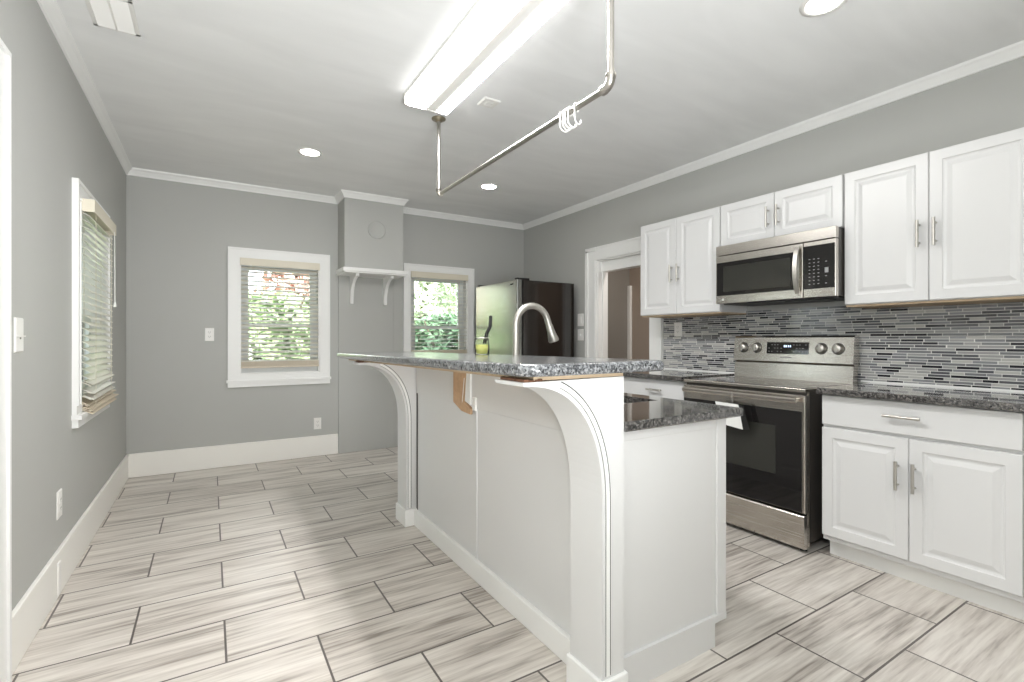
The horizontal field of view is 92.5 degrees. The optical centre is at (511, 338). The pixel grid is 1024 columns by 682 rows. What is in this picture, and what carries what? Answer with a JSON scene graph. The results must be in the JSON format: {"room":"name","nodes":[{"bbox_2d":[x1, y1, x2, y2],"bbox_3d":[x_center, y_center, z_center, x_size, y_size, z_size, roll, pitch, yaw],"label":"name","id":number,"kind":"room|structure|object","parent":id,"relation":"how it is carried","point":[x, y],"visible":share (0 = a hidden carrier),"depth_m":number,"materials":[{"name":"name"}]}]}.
{"room":"kitchen","nodes":[
{"label":"kitchen","id":0,"kind":"room"},
{"bbox_2d":[0,0,125,609],"bbox_3d":[-1.391,-0.138,0.964,0.130,2.655,7.500,0,0,-32],"label":"wall","id":1,"kind":"structure","parent":0,"point":[58,137],"depth_m":2.18,"materials":[{"name":"grey paint"}]},
{"bbox_2d":[0,38,11,681],"bbox_3d":[-1.488,0.102,1.218,0.110,2.177,1.069,0,0,-32],"label":"door frame","id":2,"kind":"structure","parent":1,"relation":"in","point":[5,54],"depth_m":1.66,"materials":[{"name":"white paint"}]},
{"bbox_2d":[14,317,25,352],"bbox_3d":[-1.844,-0.015,1.836,0.012,0.130,0.090,0,0,-32],"label":"light switch","id":3,"kind":"object","parent":1,"relation":"attached to","point":[19,336],"visible":1,"depth_m":1.82,"materials":[{"name":"white plastic"}]},
{"bbox_2d":[56,488,61,519],"bbox_3d":[-2.149,0.784,2.329,0.008,0.130,0.078,0,0,-32],"label":"wall outlet","id":4,"kind":"object","parent":1,"relation":"attached to","point":[59,493],"visible":1,"depth_m":2.31,"materials":[{"name":"white plastic"}]},
{"bbox_2d":[57,560,60,596],"bbox_3d":[-2.086,1.102,2.258,0.006,0.150,0.050,0,0,-32],"label":"cable plate","id":5,"kind":"object","parent":1,"relation":"attached to","point":[59,562],"visible":1,"depth_m":2.25,"materials":[{"name":"white plastic"}]},
{"bbox_2d":[12,455,128,674],"bbox_3d":[-2.515,1.087,2.933,0.018,0.205,2.929,0,0,-32],"label":"baseboard","id":6,"kind":"structure","parent":1,"relation":"attached to","point":[33,608],"depth_m":2.23,"materials":[{"name":"white paint"}]},
{"bbox_2d":[71,177,109,427],"bbox_3d":[-2.571,-0.188,2.924,0.172,1.305,0.965,0,0,-32],"label":"window","id":7,"kind":"structure","parent":1,"relation":"in","point":[79,417],"depth_m":2.69,"materials":[{"name":"white paint"}]},
{"bbox_2d":[82,198,118,413],"bbox_3d":[-2.498,-0.174,2.972,0.094,1.176,0.720,0,0,-32],"label":"window blind","id":8,"kind":"object","parent":7,"relation":"attached to","point":[99,391],"visible":0.91,"depth_m":2.90,"materials":[{"name":"beige plastic"}]},
{"bbox_2d":[37,0,1023,229],"bbox_3d":[0.391,-1.434,2.061,4.054,0.062,7.500,0,0,-32],"label":"trim","id":9,"kind":"structure","parent":1,"relation":"attached to","point":[51,10],"depth_m":3.45,"materials":[{"name":"white paint"}]},
{"bbox_2d":[126,175,523,453],"bbox_3d":[-1.608,-0.138,5.310,4.314,2.655,0.130,0,0,-32],"label":"wall","id":10,"kind":"structure","parent":0,"point":[179,235],"depth_m":4.51,"materials":[{"name":"grey paint"}]},
{"bbox_2d":[205,328,213,340],"bbox_3d":[-2.782,-0.041,4.506,0.072,0.118,0.008,0,0,-32],"label":"light switch","id":11,"kind":"object","parent":10,"relation":"attached to","point":[209,332],"visible":1,"depth_m":4.50,"materials":[{"name":"white plastic"}]},
{"bbox_2d":[126,434,337,477],"bbox_3d":[-2.553,1.087,4.642,1.745,0.205,0.018,0,0,-32],"label":"baseboard","id":12,"kind":"structure","parent":10,"relation":"attached to","point":[207,457],"depth_m":4.57,"materials":[{"name":"white paint"}]},
{"bbox_2d":[226,246,330,387],"bbox_3d":[-2.298,-0.204,4.861,0.931,1.318,0.172,0,0,-32],"label":"window","id":13,"kind":"structure","parent":10,"relation":"in","point":[238,376],"depth_m":4.78,"materials":[{"name":"white paint"}]},
{"bbox_2d":[240,257,319,367],"bbox_3d":[-2.273,-0.245,4.825,0.711,1.046,0.089,0,0,-32],"label":"window blind","id":14,"kind":"object","parent":13,"relation":"attached to","point":[259,363],"visible":0.99,"depth_m":4.81,"materials":[{"name":"beige plastic"}]},
{"bbox_2d":[314,417,320,429],"bbox_3d":[-1.983,0.862,4.998,0.072,0.118,0.008,0,0,-32],"label":"wall outlet","id":15,"kind":"object","parent":10,"relation":"attached to","point":[317,421],"visible":1,"depth_m":4.99,"materials":[{"name":"white plastic"}]},
{"bbox_2d":[403,263,473,353],"bbox_3d":[-0.867,-0.196,5.741,0.899,1.302,0.172,0,0,-32],"label":"window","id":16,"kind":"structure","parent":10,"relation":"in","point":[408,292],"depth_m":5.76,"materials":[{"name":"white paint"}]},
{"bbox_2d":[411,271,467,352],"bbox_3d":[-0.842,-0.286,5.705,0.711,0.953,0.089,0,0,-32],"label":"window blind","id":17,"kind":"object","parent":16,"relation":"attached to","point":[417,274],"visible":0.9,"depth_m":5.69,"materials":[{"name":"beige plastic"}]},
{"bbox_2d":[338,197,402,452],"bbox_3d":[-1.451,-0.138,5.154,0.669,2.655,0.300,0,0,-32],"label":"wall","id":18,"kind":"structure","parent":0,"point":[367,404],"depth_m":5.17,"materials":[{"name":"grey paint"}]},
{"bbox_2d":[336,266,407,304],"bbox_3d":[-1.461,-0.540,5.113,0.660,0.340,0.350,0,0,-32],"label":"mantel shelf","id":19,"kind":"object","parent":18,"relation":"attached to","point":[354,273],"visible":1,"depth_m":5.07,"materials":[{"name":"white paint"}]},
{"bbox_2d":[368,221,385,238],"bbox_3d":[-1.383,-1.115,5.014,0.184,0.184,0.009,0,0,-32],"label":"flue cover","id":20,"kind":"object","parent":18,"relation":"attached to","point":[376,229],"visible":1,"depth_m":5.01,"materials":[{"name":"grey paint"}]},
{"bbox_2d":[12,447,1023,681],"bbox_3d":[0.894,1.230,2.370,5.494,0.080,7.760,0,0,-32],"label":"floor","id":21,"kind":"structure","parent":0,"point":[305,569],"depth_m":2.16,"materials":[{"name":"grey tile"}]},
{"bbox_2d":[476,277,573,356],"bbox_3d":[0.106,0.284,5.490,0.775,1.812,0.900,0,0,-32],"label":"refrigerator","id":22,"kind":"object","parent":21,"relation":"on","point":[501,301],"visible":0.39,"depth_m":5.17,"materials":[{"name":"black"}]},
{"bbox_2d":[352,360,726,681],"bbox_3d":[-0.064,0.653,2.515,1.013,1.074,2.030,0,0,-32],"label":"kitchen island","id":23,"kind":"object","parent":21,"relation":"on","point":[607,543],"visible":0.9,"depth_m":1.86,"materials":[{"name":"white paint"}]},
{"bbox_2d":[337,352,663,380],"bbox_3d":[-0.356,0.107,2.515,0.554,0.074,2.422,0,0,-32],"label":"island countertop","id":24,"kind":"structure","parent":23,"relation":"on","point":[534,368],"depth_m":1.61,"materials":[{"name":"grey stone"}]},
{"bbox_2d":[475,337,488,354],"bbox_3d":[-0.154,0.036,2.512,0.076,0.089,0.076,0,0,-32],"label":"cup","id":25,"kind":"object","parent":24,"relation":"on","point":[479,349],"visible":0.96,"depth_m":2.48,"materials":[{"name":"clear glass"}]},
{"bbox_2d":[483,316,491,343],"bbox_3d":[-0.126,-0.048,2.513,0.050,0.143,0.013,0,0,0],"label":"wick trimmer","id":26,"kind":"object","parent":25,"relation":"on","point":[490,317],"visible":0.91,"depth_m":2.51,"materials":[{"name":"black metal"}]},
{"bbox_2d":[624,393,742,431],"bbox_3d":[0.100,0.286,2.634,0.627,0.033,2.059,0,0,-32],"label":"island countertop","id":27,"kind":"structure","parent":23,"relation":"on","point":[641,412],"depth_m":1.85,"materials":[{"name":"stone"}]},
{"bbox_2d":[513,303,558,354],"bbox_3d":[0.116,0.041,2.551,0.282,0.458,0.126,0,0,-11],"label":"faucet","id":28,"kind":"object","parent":27,"relation":"on","point":[552,336],"visible":0.72,"depth_m":2.52,"materials":[{"name":"silver metal"}]},
{"bbox_2d":[624,376,686,399],"bbox_3d":[1.265,0.745,3.879,0.619,0.891,0.669,0,0,-32],"label":"base cabinet","id":29,"kind":"object","parent":21,"relation":"on","point":[670,389],"visible":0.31,"depth_m":3.67,"materials":[{"name":"white paint"}]},
{"bbox_2d":[623,369,733,380],"bbox_3d":[1.269,0.281,3.882,0.631,0.033,0.698,0,0,-32],"label":"countertop","id":30,"kind":"structure","parent":29,"relation":"on","point":[665,374],"depth_m":3.70,"materials":[{"name":"stone"}]},
{"bbox_2d":[682,335,858,550],"bbox_3d":[1.650,0.584,3.199,0.687,1.212,0.816,0,0,-32],"label":"range","id":31,"kind":"object","parent":21,"relation":"on","point":[774,467],"visible":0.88,"depth_m":2.95,"materials":[{"name":"grey metal"}]},
{"bbox_2d":[715,401,749,429],"bbox_3d":[1.352,0.434,3.014,0.010,0.221,0.233,0,0,-32],"label":"tag","id":32,"kind":"object","parent":31,"relation":"hanging from","point":[735,422],"visible":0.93,"depth_m":2.98,"materials":[{"name":"white paper"}]},
{"bbox_2d":[688,376,845,388],"bbox_3d":[1.641,0.275,3.193,0.518,0.003,0.784,0,0,-32],"label":"cooktop","id":33,"kind":"object","parent":31,"relation":"in","point":[795,382],"depth_m":3.15,"materials":[{"name":"grey"}]},
{"bbox_2d":[822,394,1023,619],"bbox_3d":[2.124,0.745,2.484,0.619,0.891,0.781,0,0,-32],"label":"base cabinet","id":34,"kind":"object","parent":21,"relation":"on","point":[928,495],"visible":0.99,"depth_m":2.28,"materials":[{"name":"white paint"}]},
{"bbox_2d":[816,382,1023,411],"bbox_3d":[2.378,0.281,2.081,0.631,0.033,1.752,0,0,-32],"label":"countertop","id":35,"kind":"structure","parent":34,"relation":"on","point":[961,397],"depth_m":2.37,"materials":[{"name":"stone"}]},
{"bbox_2d":[56,0,1023,223],"bbox_3d":[0.894,-1.515,2.370,5.494,0.100,7.760,0,0,-32],"label":"ceiling","id":36,"kind":"structure","parent":0,"point":[226,90],"depth_m":2.82,"materials":[{"name":"white paint"}]},
{"bbox_2d":[85,0,139,36],"bbox_3d":[-1.792,-1.460,2.197,0.174,0.011,0.290,0,0,-32],"label":"ceiling vent","id":37,"kind":"object","parent":36,"relation":"in","point":[117,15],"visible":1,"depth_m":2.21,"materials":[{"name":"white metal"}]},
{"bbox_2d":[297,148,322,156],"bbox_3d":[-1.584,-1.462,3.844,0.188,0.006,0.188,0,0,-32],"label":"recessed light","id":38,"kind":"object","parent":36,"relation":"in","point":[310,152],"visible":1,"depth_m":3.84,"materials":[{"name":"white metal"}]},
{"bbox_2d":[404,0,566,115],"bbox_3d":[-0.176,-1.431,2.434,0.288,0.068,1.334,0,0,-32],"label":"fluorescent fixture","id":39,"kind":"object","parent":36,"relation":"attached to","point":[491,30],"visible":1,"depth_m":2.37,"materials":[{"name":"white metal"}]},
{"bbox_2d":[477,97,500,108],"bbox_3d":[-0.142,-1.461,3.036,0.110,0.008,0.110,0,0,-32],"label":"ceiling plate","id":40,"kind":"object","parent":36,"relation":"attached to","point":[487,102],"visible":1,"depth_m":3.02,"materials":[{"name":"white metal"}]},
{"bbox_2d":[479,183,498,189],"bbox_3d":[-0.221,-1.462,4.706,0.188,0.006,0.188,0,0,-32],"label":"recessed light","id":41,"kind":"object","parent":36,"relation":"in","point":[488,186],"visible":1,"depth_m":4.70,"materials":[{"name":"white"}]},
{"bbox_2d":[432,0,615,196],"bbox_3d":[-0.056,-1.203,2.557,0.092,0.525,1.737,0,0,-32],"label":"pot rack","id":42,"kind":"object","parent":36,"relation":"hanging from","point":[604,89],"visible":1,"depth_m":2.16,"materials":[{"name":"silver metal"}]},
{"bbox_2d":[559,111,568,132],"bbox_3d":[0.227,-0.935,2.114,0.060,0.090,0.007,0,0,-29],"label":"hook","id":43,"kind":"object","parent":42,"relation":"hanging from","point":[561,129],"visible":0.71,"depth_m":2.10,"materials":[{"name":"white plastic"}]},
{"bbox_2d":[562,109,570,130],"bbox_3d":[0.236,-0.935,2.100,0.060,0.090,0.007,0,0,-38],"label":"hook","id":44,"kind":"object","parent":42,"relation":"hanging from","point":[565,129],"visible":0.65,"depth_m":2.08,"materials":[{"name":"white plastic"}]},
{"bbox_2d":[564,108,575,129],"bbox_3d":[0.247,-0.935,2.082,0.060,0.090,0.007,0,0,-23],"label":"hook","id":45,"kind":"object","parent":42,"relation":"hanging from","point":[565,108],"visible":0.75,"depth_m":2.07,"materials":[{"name":"white plastic"}]},
{"bbox_2d":[567,106,576,127],"bbox_3d":[0.255,-0.935,2.069,0.060,0.090,0.007,0,0,-37],"label":"hook","id":46,"kind":"object","parent":42,"relation":"hanging from","point":[575,126],"visible":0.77,"depth_m":2.05,"materials":[{"name":"white plastic"}]},
{"bbox_2d":[574,102,581,124],"bbox_3d":[0.273,-0.935,2.039,0.007,0.090,0.060,0,0,38],"label":"hook","id":47,"kind":"object","parent":42,"relation":"hanging from","point":[575,102],"visible":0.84,"depth_m":2.02,"materials":[{"name":"white plastic"}]},
{"bbox_2d":[799,0,847,16],"bbox_3d":[1.359,-1.462,2.133,0.188,0.006,0.188,0,0,-32],"label":"recessed light","id":48,"kind":"object","parent":36,"relation":"in","point":[808,8],"visible":1,"depth_m":2.16,"materials":[{"name":"white glass"}]},
{"bbox_2d":[608,269,629,358],"bbox_3d":[1.059,-0.138,5.994,0.945,2.655,0.100,0,0,-32],"label":"wall","id":49,"kind":"structure","parent":0,"point":[618,281],"depth_m":6.09,"materials":[{"name":"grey paint"}]},
{"bbox_2d":[630,267,648,359],"bbox_3d":[2.082,-0.138,5.332,0.105,2.655,2.300,0,0,-32],"label":"wall","id":50,"kind":"structure","parent":0,"point":[640,325],"depth_m":6.07,"materials":[{"name":"beige paint"}]},
{"bbox_2d":[627,286,631,358],"bbox_3d":[1.482,0.260,6.169,0.040,1.860,0.045,0,0,-32],"label":"trim","id":51,"kind":"structure","parent":50,"relation":"attached to","point":[629,288],"depth_m":6.15,"materials":[{"name":"white paint"}]},
{"bbox_2d":[524,57,1023,389],"bbox_3d":[2.170,-0.138,3.155,0.138,2.655,7.500,0,0,-32],"label":"wall","id":52,"kind":"structure","parent":0,"point":[988,102],"depth_m":3.08,"materials":[{"name":"grey paint"}]},
{"bbox_2d":[578,314,583,325],"bbox_3d":[0.746,-0.208,5.343,0.010,0.135,0.100,0,0,-32],"label":"light switch","id":53,"kind":"object","parent":52,"relation":"attached to","point":[580,316],"visible":1,"depth_m":5.33,"materials":[{"name":"white plastic"}]},
{"bbox_2d":[578,329,583,340],"bbox_3d":[0.743,-0.045,5.342,0.016,0.125,0.100,0,0,-32],"label":"light switch","id":54,"kind":"object","parent":52,"relation":"attached to","point":[580,331],"visible":1,"depth_m":5.33,"materials":[{"name":"white plastic"}]},
{"bbox_2d":[585,236,662,360],"bbox_3d":[1.117,0.117,4.840,0.164,2.147,1.029,0,0,-32],"label":"door frame","id":55,"kind":"structure","parent":52,"relation":"in","point":[625,254],"depth_m":5.11,"materials":[{"name":"white paint"}]},
{"bbox_2d":[674,322,681,335],"bbox_3d":[1.429,-0.082,4.219,0.008,0.120,0.080,0,0,-32],"label":"wall outlet","id":56,"kind":"object","parent":52,"relation":"attached to","point":[677,326],"visible":1,"depth_m":4.21,"materials":[{"name":"white plastic"}]},
{"bbox_2d":[641,206,746,317],"bbox_3d":[1.413,-0.571,3.915,0.369,0.771,0.761,0,0,-32],"label":"upper cabinet","id":57,"kind":"object","parent":52,"relation":"attached to","point":[678,255],"visible":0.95,"depth_m":3.80,"materials":[{"name":"white paint"}]},
{"bbox_2d":[721,174,844,245],"bbox_3d":[1.825,-0.802,3.247,0.369,0.308,0.796,0,0,-32],"label":"upper cabinet","id":58,"kind":"object","parent":52,"relation":"attached to","point":[821,203],"visible":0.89,"depth_m":3.11,"materials":[{"name":"white paint"}]},
{"bbox_2d":[716,225,844,305],"bbox_3d":[1.790,-0.443,3.211,0.446,0.409,0.778,0,0,-32],"label":"microwave","id":59,"kind":"object","parent":58,"relation":"attached to","point":[808,266],"visible":0.97,"depth_m":3.05,"materials":[{"name":"grey metal"}]},
{"bbox_2d":[809,258,827,284],"bbox_3d":[1.792,-0.398,2.865,0.001,0.151,0.109,0,0,-32],"label":"print","id":60,"kind":"object","parent":59,"relation":"attached to","point":[818,267],"depth_m":2.87,"materials":[{"name":"grey"}]},
{"bbox_2d":[664,368,1023,391],"bbox_3d":[2.290,0.260,2.818,0.010,0.009,3.600,0,0,-32],"label":"trim","id":61,"kind":"structure","parent":52,"relation":"attached to","point":[664,368],"depth_m":2.76,"materials":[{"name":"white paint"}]},
{"bbox_2d":[845,127,1023,308],"bbox_3d":[2.243,-0.571,2.567,0.369,0.771,0.781,0,0,-32],"label":"upper cabinet","id":62,"kind":"object","parent":52,"relation":"attached to","point":[944,226],"visible":1,"depth_m":2.46,"materials":[{"name":"white paint"}]},
{"label":"outside","id":63,"kind":"structure","parent":0,"visible":0},
{"bbox_3d":[-5.384,1.640,10.659,30.000,0.100,28.200,0,0,-32],"label":"ground","id":64,"kind":"structure","parent":63,"visible":0},
{"bbox_2d":[249,288,309,359],"bbox_3d":[-3.218,0.447,6.591,2.096,2.299,1.600,0,0,-32],"label":"leafy tree","id":65,"kind":"object","parent":64,"relation":"on","point":[263,292],"visible":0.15,"depth_m":6.33,"materials":[{"name":"green plant"}]},
{"bbox_2d":[250,271,308,297],"bbox_3d":[-3.581,-0.522,8.135,1.379,4.231,1.078,0,0,-32],"label":"leafy tree","id":66,"kind":"object","parent":64,"relation":"on","point":[265,275],"visible":0.02,"depth_m":7.94,"materials":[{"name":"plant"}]},
{"bbox_2d":[414,281,456,334],"bbox_3d":[-1.814,-0.409,9.487,3.195,4.006,2.292,0,0,-32],"label":"leafy tree","id":67,"kind":"object","parent":64,"relation":"on","point":[432,284],"visible":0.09,"depth_m":9.14,"materials":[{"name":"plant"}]},
{"bbox_2d":[414,311,457,351],"bbox_3d":[-1.069,0.580,7.351,1.813,2.034,1.287,0,0,-32],"label":"hedge","id":68,"kind":"object","parent":64,"relation":"on","point":[439,320],"visible":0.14,"depth_m":7.08,"materials":[{"name":"green plant"}]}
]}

